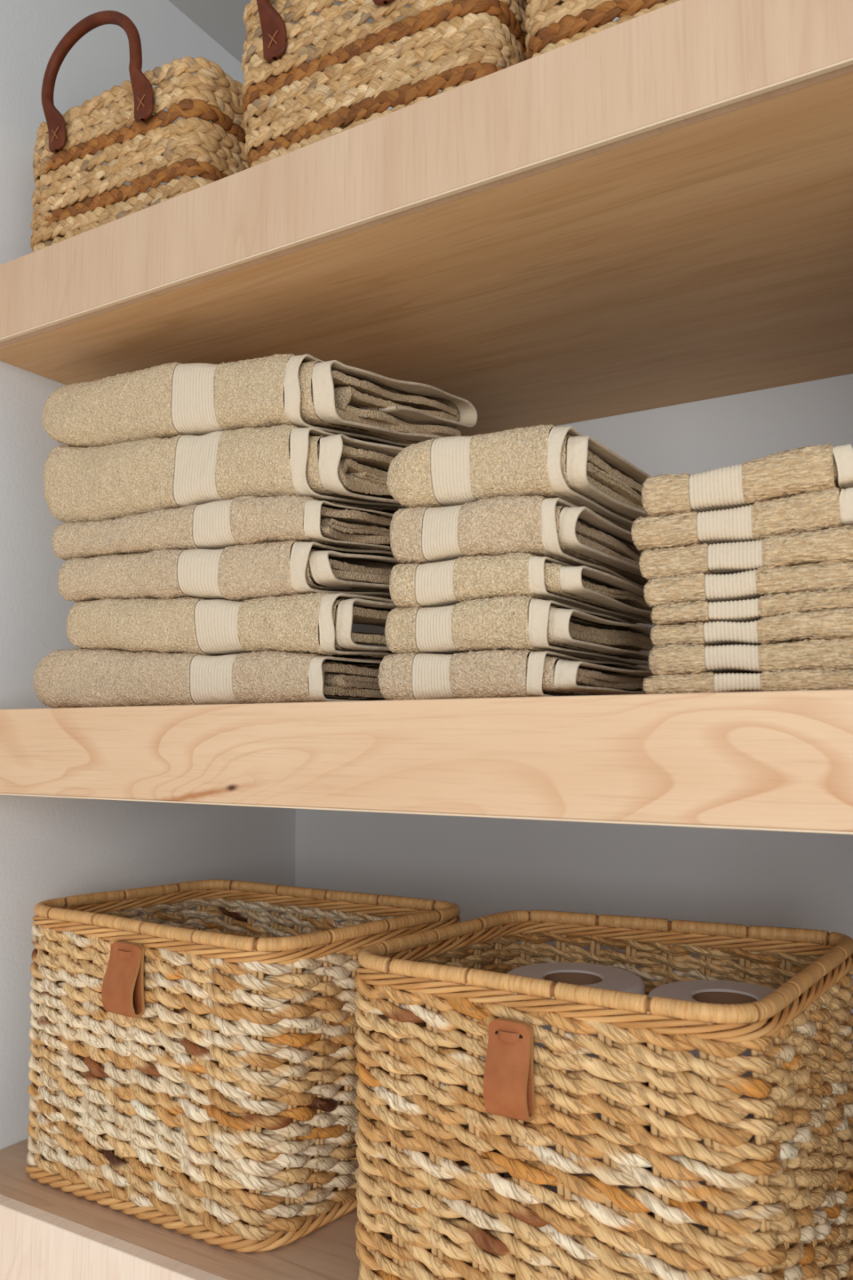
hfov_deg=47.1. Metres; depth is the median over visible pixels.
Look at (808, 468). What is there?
washcloth
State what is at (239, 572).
bath towel
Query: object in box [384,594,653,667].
hand towel
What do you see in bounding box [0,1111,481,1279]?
wall shelf
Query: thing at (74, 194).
basket
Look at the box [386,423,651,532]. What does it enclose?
hand towel
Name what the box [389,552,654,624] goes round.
hand towel
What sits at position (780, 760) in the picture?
wall shelf
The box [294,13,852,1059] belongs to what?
wall
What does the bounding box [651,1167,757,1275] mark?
toilet roll
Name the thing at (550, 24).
basket
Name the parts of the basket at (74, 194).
handle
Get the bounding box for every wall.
[0,0,295,1150]
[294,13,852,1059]
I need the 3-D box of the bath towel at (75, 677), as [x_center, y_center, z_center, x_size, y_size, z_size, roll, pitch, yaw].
[-0.145,0.035,0.842,0.313,0.057,0.233,-3,-7,31]
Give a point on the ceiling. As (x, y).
(222, 20)
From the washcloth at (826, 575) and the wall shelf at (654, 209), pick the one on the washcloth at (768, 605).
the washcloth at (826, 575)
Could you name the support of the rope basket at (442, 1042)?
on the wall shelf at (47, 1233)
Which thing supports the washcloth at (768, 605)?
on the washcloth at (835, 623)
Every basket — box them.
[25,879,460,1252]
[30,10,248,252]
[241,0,527,168]
[353,910,852,1279]
[524,0,679,59]
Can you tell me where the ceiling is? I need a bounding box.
[168,0,448,84]
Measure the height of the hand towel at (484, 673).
0.037 m
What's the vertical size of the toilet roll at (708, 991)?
0.089 m
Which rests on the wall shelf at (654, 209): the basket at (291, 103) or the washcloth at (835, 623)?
the basket at (291, 103)
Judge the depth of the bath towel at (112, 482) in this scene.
0.74 m
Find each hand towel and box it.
[377,648,656,700]
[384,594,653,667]
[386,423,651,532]
[389,495,649,589]
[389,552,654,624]
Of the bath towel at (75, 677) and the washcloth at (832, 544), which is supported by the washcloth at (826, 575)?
the washcloth at (832, 544)
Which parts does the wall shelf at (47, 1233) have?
panel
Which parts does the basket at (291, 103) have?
handle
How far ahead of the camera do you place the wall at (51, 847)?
0.92 m
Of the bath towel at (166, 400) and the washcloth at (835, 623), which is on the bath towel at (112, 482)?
the bath towel at (166, 400)
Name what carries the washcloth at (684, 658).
on the washcloth at (802, 679)
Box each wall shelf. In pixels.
[0,0,852,435]
[0,688,852,834]
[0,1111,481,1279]
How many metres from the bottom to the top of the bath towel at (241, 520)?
0.060 m
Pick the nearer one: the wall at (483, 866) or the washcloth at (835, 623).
the washcloth at (835, 623)
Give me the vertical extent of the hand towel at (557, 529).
0.045 m
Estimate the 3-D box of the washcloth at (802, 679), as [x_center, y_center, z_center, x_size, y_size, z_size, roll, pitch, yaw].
[0.218,0.029,0.594,0.128,0.017,0.182,-3,-7,31]
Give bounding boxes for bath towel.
[32,648,387,708]
[41,353,477,448]
[43,423,407,523]
[51,494,393,560]
[57,539,405,602]
[66,591,398,657]
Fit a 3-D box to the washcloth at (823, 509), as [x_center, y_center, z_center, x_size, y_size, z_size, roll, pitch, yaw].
[0.214,-0.059,0.604,0.123,0.028,0.181,-3,-7,31]
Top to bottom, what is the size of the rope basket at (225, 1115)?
0.216 m
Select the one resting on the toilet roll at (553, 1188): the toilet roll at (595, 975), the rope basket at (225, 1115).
the toilet roll at (595, 975)
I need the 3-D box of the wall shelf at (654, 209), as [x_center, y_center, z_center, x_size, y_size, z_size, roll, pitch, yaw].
[0.051,-0.290,0.865,0.779,0.069,0.468,-3,-7,31]
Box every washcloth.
[631,486,852,551]
[639,524,852,580]
[641,443,852,517]
[642,668,852,693]
[643,560,852,606]
[648,636,852,675]
[650,587,852,625]
[650,607,852,645]
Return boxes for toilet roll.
[503,1121,649,1270]
[506,962,647,1125]
[648,979,802,1166]
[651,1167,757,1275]
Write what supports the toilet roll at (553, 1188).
in the rope basket at (442, 1042)
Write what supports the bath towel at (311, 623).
on the bath towel at (75, 677)

